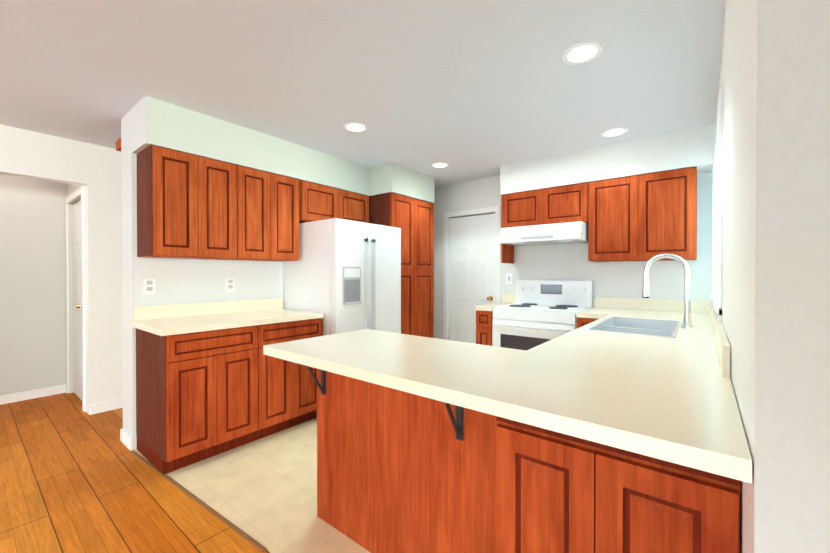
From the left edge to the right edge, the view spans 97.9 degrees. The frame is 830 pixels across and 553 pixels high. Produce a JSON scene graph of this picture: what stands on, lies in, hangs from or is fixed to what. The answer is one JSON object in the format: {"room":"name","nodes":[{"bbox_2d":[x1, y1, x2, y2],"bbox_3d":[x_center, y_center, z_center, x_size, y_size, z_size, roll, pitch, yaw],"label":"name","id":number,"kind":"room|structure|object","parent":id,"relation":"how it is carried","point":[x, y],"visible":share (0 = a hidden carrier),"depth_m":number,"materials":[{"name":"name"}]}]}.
{"room":"kitchen","nodes":[
{"label":"kitchen","id":0,"kind":"room"},
{"bbox_2d":[0,174,63,395],"bbox_3d":[-4.100,0.024,3.336,0.120,2.390,1.520,0,0,39],"label":"wall","id":1,"kind":"structure","parent":0,"point":[32,294],"depth_m":3.59,"materials":[{"name":"paint"}]},
{"bbox_2d":[0,384,65,404],"bbox_3d":[-3.961,1.176,3.411,0.012,0.085,1.000,0,0,39],"label":"baseboard","id":2,"kind":"structure","parent":1,"relation":"attached to","point":[31,394],"depth_m":3.60,"materials":[{"name":"paint"}]},
{"bbox_2d":[0,124,122,414],"bbox_3d":[-3.168,0.026,2.901,0.120,2.390,7.200,0,0,39],"label":"wall","id":3,"kind":"structure","parent":0,"point":[94,170],"depth_m":3.22,"materials":[{"name":"paint"}]},
{"bbox_2d":[91,398,122,414],"bbox_3d":[-1.868,1.169,4.436,0.012,0.085,3.190,0,0,39],"label":"baseboard","id":4,"kind":"structure","parent":3,"relation":"attached to","point":[118,403],"depth_m":3.27,"materials":[{"name":"paint"}]},
{"bbox_2d":[64,183,85,392],"bbox_3d":[-3.273,0.022,3.572,0.880,2.390,0.120,0,0,39],"label":"wall","id":5,"kind":"structure","parent":0,"point":[69,189],"depth_m":3.77,"materials":[{"name":"paint"}]},
{"bbox_2d":[65,186,85,411],"bbox_3d":[-3.315,0.202,3.520,0.860,2.030,0.015,0,0,39],"label":"door frame","id":6,"kind":"structure","parent":5,"relation":"attached to","point":[80,191],"depth_m":3.28,"materials":[{"name":"paint"}]},
{"bbox_2d":[72,200,81,399],"bbox_3d":[-3.303,0.234,3.536,0.730,1.950,0.105,0,0,39],"label":"hallway door","id":7,"kind":"structure","parent":5,"relation":"in","point":[77,306],"depth_m":3.61,"materials":[{"name":"paint"}]},
{"bbox_2d":[0,392,269,552],"bbox_3d":[-0.907,1.262,1.198,8.050,0.060,7.340,0,0,39],"label":"floor","id":8,"kind":"structure","parent":0,"point":[74,478],"depth_m":2.02,"materials":[{"name":"brown wood"}]},
{"bbox_2d":[121,110,283,449],"bbox_3d":[-1.101,0.020,3.844,0.260,2.390,3.150,0,0,39],"label":"wall","id":9,"kind":"structure","parent":0,"point":[179,281],"depth_m":2.68,"materials":[{"name":"paint"}]},
{"bbox_2d":[116,137,120,150],"bbox_3d":[-2.238,-1.018,2.780,0.197,0.070,0.060,0,0,39],"label":"door chime","id":10,"kind":"object","parent":9,"relation":"attached to","point":[118,144],"visible":0.29,"depth_m":2.77,"materials":[{"name":"brown wood"}]},
{"bbox_2d":[120,428,132,441],"bbox_3d":[-1.211,1.172,3.931,0.012,0.085,3.162,0,0,39],"label":"baseboard","id":11,"kind":"structure","parent":9,"relation":"attached to","point":[126,438],"depth_m":2.64,"materials":[{"name":"paint"}]},
{"bbox_2d":[143,279,154,294],"bbox_3d":[-1.916,0.076,2.606,0.008,0.115,0.070,0,0,39],"label":"electrical outlet plate","id":12,"kind":"object","parent":9,"relation":"attached to","point":[148,286],"depth_m":2.60,"materials":[{"name":"paint"}]},
{"bbox_2d":[137,144,298,260],"bbox_3d":[-1.493,-0.501,2.879,0.318,0.725,1.102,0,0,39],"label":"upper cabinet","id":13,"kind":"object","parent":9,"relation":"attached to","point":[190,206],"visible":1,"depth_m":2.64,"materials":[{"name":"brown wood"}]},
{"bbox_2d":[226,278,234,291],"bbox_3d":[-1.560,0.073,3.053,0.008,0.115,0.070,0,0,39],"label":"electrical outlet plate","id":14,"kind":"object","parent":9,"relation":"attached to","point":[230,282],"depth_m":3.05,"materials":[{"name":"paint"}]},
{"bbox_2d":[299,180,368,222],"bbox_3d":[-0.875,-0.691,3.654,0.318,0.355,0.837,0,0,39],"label":"upper cabinet","id":15,"kind":"object","parent":9,"relation":"attached to","point":[317,202],"visible":0.75,"depth_m":3.47,"materials":[{"name":"brown wood"}]},
{"bbox_2d":[130,416,369,552],"bbox_3d":[0.260,1.219,2.769,3.217,0.006,3.188,0,0,39],"label":"tile floor","id":16,"kind":"structure","parent":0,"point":[261,494],"depth_m":2.06,"materials":[{"name":"beige tile"}]},
{"bbox_2d":[130,298,323,474],"bbox_3d":[-1.377,0.713,2.781,0.632,1.011,1.162,0,0,39],"label":"base cabinet","id":17,"kind":"object","parent":16,"relation":"on","point":[212,379],"visible":0.94,"depth_m":2.46,"materials":[{"name":"brown wood"}]},
{"bbox_2d":[130,298,323,335],"bbox_3d":[-1.377,0.277,2.778,0.632,0.140,1.162,0,0,39],"label":"countertop","id":18,"kind":"structure","parent":17,"relation":"on","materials":[{"name":"laminate"}]},
{"bbox_2d":[284,218,400,415],"bbox_3d":[-0.674,0.365,3.509,0.803,1.696,0.825,0,0,39],"label":"refrigerator","id":19,"kind":"object","parent":16,"relation":"on","point":[343,275],"visible":0.46,"depth_m":3.18,"materials":[{"name":"white metal"}]},
{"bbox_2d":[311,369,490,552],"bbox_3d":[0.024,0.788,1.689,1.010,0.874,0.411,0,0,39],"label":"peninsula panel","id":20,"kind":"object","parent":16,"relation":"on","point":[397,472],"depth_m":1.49,"materials":[{"name":"brown wood"}]},
{"bbox_2d":[263,329,751,483],"bbox_3d":[0.147,0.336,1.389,1.634,0.040,0.640,0,0,39],"label":"countertop","id":21,"kind":"structure","parent":20,"relation":"on","point":[673,416],"depth_m":1.03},
{"bbox_2d":[531,309,718,376],"bbox_3d":[1.476,0.330,2.271,0.654,0.040,2.396,0,0,39],"label":"countertop","id":22,"kind":"structure","parent":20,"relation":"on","point":[693,351],"depth_m":1.62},
{"bbox_2d":[583,317,682,364],"bbox_3d":[1.413,0.405,2.299,0.436,0.197,0.836,0,0,39],"label":"sink","id":23,"kind":"object","parent":22,"relation":"in","point":[633,340],"depth_m":1.83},
{"bbox_2d":[642,253,693,328],"bbox_3d":[1.561,0.082,2.236,0.260,0.450,0.111,0,0,39],"label":"faucet","id":24,"kind":"object","parent":22,"relation":"on","point":[687,320],"visible":1,"depth_m":2.16,"materials":[{"name":"silver metal"}]},
{"bbox_2d":[369,192,433,337],"bbox_3d":[-0.252,0.169,4.202,0.618,2.081,0.752,0,0,39],"label":"pantry cabinet","id":25,"kind":"object","parent":16,"relation":"on","point":[412,219],"visible":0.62,"depth_m":4.00,"materials":[{"name":"brown wood"}]},
{"bbox_2d":[475,294,515,345],"bbox_3d":[0.882,0.706,3.868,0.189,1.011,0.642,0,0,39],"label":"base cabinet","id":26,"kind":"object","parent":16,"relation":"on","point":[484,315],"visible":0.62,"depth_m":3.63,"materials":[{"name":"brown wood"}]},
{"bbox_2d":[492,280,592,350],"bbox_3d":[1.241,0.628,3.538,0.776,1.170,0.696,0,0,39],"label":"range","id":27,"kind":"object","parent":16,"relation":"on","point":[538,312],"visible":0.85,"depth_m":3.47,"materials":[{"name":"white metal"}]},
{"bbox_2d":[571,317,598,356],"bbox_3d":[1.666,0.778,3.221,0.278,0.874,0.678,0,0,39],"label":"base cabinet","id":28,"kind":"object","parent":16,"relation":"on","point":[576,350],"depth_m":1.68,"materials":[{"name":"brown wood"}]},
{"bbox_2d":[576,305,614,316],"bbox_3d":[1.667,0.324,3.240,0.254,0.040,0.642,0,0,39],"label":"countertop","id":29,"kind":"structure","parent":28,"relation":"on","point":[592,312],"depth_m":3.06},
{"bbox_2d":[491,417,740,552],"bbox_3d":[0.623,0.791,1.154,0.594,0.874,0.380,0,0,39],"label":"base cabinet","id":30,"kind":"object","parent":16,"relation":"on","point":[551,492],"depth_m":0.99,"materials":[{"name":"brown wood"}]},
{"bbox_2d":[131,96,434,202],"bbox_3d":[-0.874,-1.020,3.412,0.625,0.303,2.771,0,0,39],"label":"soffit","id":31,"kind":"structure","parent":0,"point":[159,123],"depth_m":2.92,"materials":[{"name":"paint"}]},
{"bbox_2d":[0,0,725,186],"bbox_3d":[-0.907,-1.198,1.182,8.050,0.080,7.340,0,0,39],"label":"ceiling","id":32,"kind":"structure","parent":0,"point":[467,90],"depth_m":2.05,"materials":[{"name":"paint"}]},
{"bbox_2d":[343,122,367,132],"bbox_3d":[-0.463,-1.164,2.823,0.190,0.006,0.190,0,0,39],"label":"recessed light","id":33,"kind":"object","parent":32,"relation":"in","point":[356,127],"visible":1,"depth_m":2.82,"materials":[{"name":"paint"}]},
{"bbox_2d":[431,162,448,167],"bbox_3d":[0.265,-1.170,3.803,0.190,0.006,0.190,0,0,39],"label":"recessed light","id":34,"kind":"object","parent":32,"relation":"in","point":[440,165],"visible":0.96,"depth_m":3.80,"materials":[{"name":"paint"}]},
{"bbox_2d":[562,41,601,64],"bbox_3d":[0.868,-1.158,1.878,0.190,0.006,0.190,0,0,39],"label":"recessed light","id":35,"kind":"object","parent":32,"relation":"in","point":[581,53],"visible":1,"depth_m":1.87,"materials":[{"name":"paint"}]},
{"bbox_2d":[601,127,627,136],"bbox_3d":[1.611,-1.165,2.923,0.190,0.006,0.190,0,0,39],"label":"recessed light","id":36,"kind":"object","parent":32,"relation":"in","point":[615,132],"visible":0.94,"depth_m":2.92,"materials":[{"name":"paint"}]},
{"bbox_2d":[432,172,712,339],"bbox_3d":[0.467,0.015,4.685,5.847,2.390,0.120,0,0,39],"label":"wall","id":37,"kind":"structure","parent":0,"point":[571,262],"depth_m":3.69,"materials":[{"name":"paint"}]},
{"bbox_2d":[450,213,494,343],"bbox_3d":[0.693,0.229,4.445,0.650,1.950,0.105,0,0,39],"label":"kitchen door","id":38,"kind":"structure","parent":37,"relation":"in","point":[472,262],"depth_m":4.48,"materials":[{"name":"paint"}]},
{"bbox_2d":[444,206,500,339],"bbox_3d":[0.681,0.197,4.430,0.780,2.030,0.015,0,0,39],"label":"door frame","id":39,"kind":"structure","parent":37,"relation":"attached to","point":[496,209],"depth_m":4.42,"materials":[{"name":"paint"}]},
{"bbox_2d":[506,273,511,283],"bbox_3d":[1.073,0.024,4.120,0.070,0.120,0.009,0,0,39],"label":"electrical outlet plate","id":40,"kind":"object","parent":37,"relation":"attached to","point":[508,275],"depth_m":4.12,"materials":[{"name":"paint"}]},
{"bbox_2d":[501,188,548,227],"bbox_3d":[1.209,-0.684,3.806,0.476,0.370,0.318,0,0,39],"label":"upper cabinet","id":41,"kind":"object","parent":37,"relation":"attached to","point":[527,208],"depth_m":3.67,"materials":[{"name":"brown wood"}]},
{"bbox_2d":[499,221,587,245],"bbox_3d":[1.306,-0.413,3.614,0.772,0.164,0.501,0,0,39],"label":"range hood","id":42,"kind":"object","parent":37,"relation":"attached to","point":[562,233],"visible":0.92,"depth_m":3.42,"materials":[{"name":"white metal"}]},
{"bbox_2d":[549,182,588,223],"bbox_3d":[1.493,-0.683,3.580,0.477,0.370,0.318,0,0,39],"label":"upper cabinet","id":43,"kind":"object","parent":37,"relation":"attached to","point":[568,203],"depth_m":3.41,"materials":[{"name":"brown wood"}]},
{"bbox_2d":[585,173,648,261],"bbox_3d":[1.857,-0.503,3.292,0.449,0.725,0.318,0,0,39],"label":"upper cabinet","id":44,"kind":"object","parent":37,"relation":"attached to","point":[645,217],"depth_m":3.15,"materials":[{"name":"brown wood"}]},
{"bbox_2d":[595,297,710,312],"bbox_3d":[2.110,0.254,3.286,0.889,0.099,0.018,0,0,39],"label":"backsplash","id":45,"kind":"structure","parent":37,"relation":"attached to","point":[600,302],"depth_m":3.26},
{"bbox_2d":[649,166,696,260],"bbox_3d":[2.118,-0.502,3.083,0.448,0.725,0.318,0,0,39],"label":"upper cabinet","id":46,"kind":"object","parent":37,"relation":"attached to","point":[672,193],"depth_m":2.91,"materials":[{"name":"brown wood"}]},
{"bbox_2d":[500,123,714,194],"bbox_3d":[1.695,-1.020,3.422,1.762,0.303,0.315,0,0,39],"label":"soffit","id":47,"kind":"structure","parent":0,"point":[685,148],"depth_m":3.16,"materials":[{"name":"paint"}]},
{"bbox_2d":[714,0,829,552],"bbox_3d":[1.595,0.034,1.768,0.150,2.390,3.040,0,0,39],"label":"wall","id":48,"kind":"structure","parent":0,"point":[774,79],"depth_m":0.61,"materials":[{"name":"paint"}]},
{"bbox_2d":[711,87,722,320],"bbox_3d":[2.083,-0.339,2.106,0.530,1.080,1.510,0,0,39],"label":"window","id":49,"kind":"structure","parent":48,"relation":"in","point":[716,304],"depth_m":1.68,"materials":[{"name":"paint"}]},
{"bbox_2d":[711,301,729,376],"bbox_3d":[1.725,0.262,2.073,0.019,0.099,2.396,0,0,39],"label":"backsplash","id":50,"kind":"structure","parent":48,"relation":"attached to","point":[722,346],"depth_m":1.26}
]}

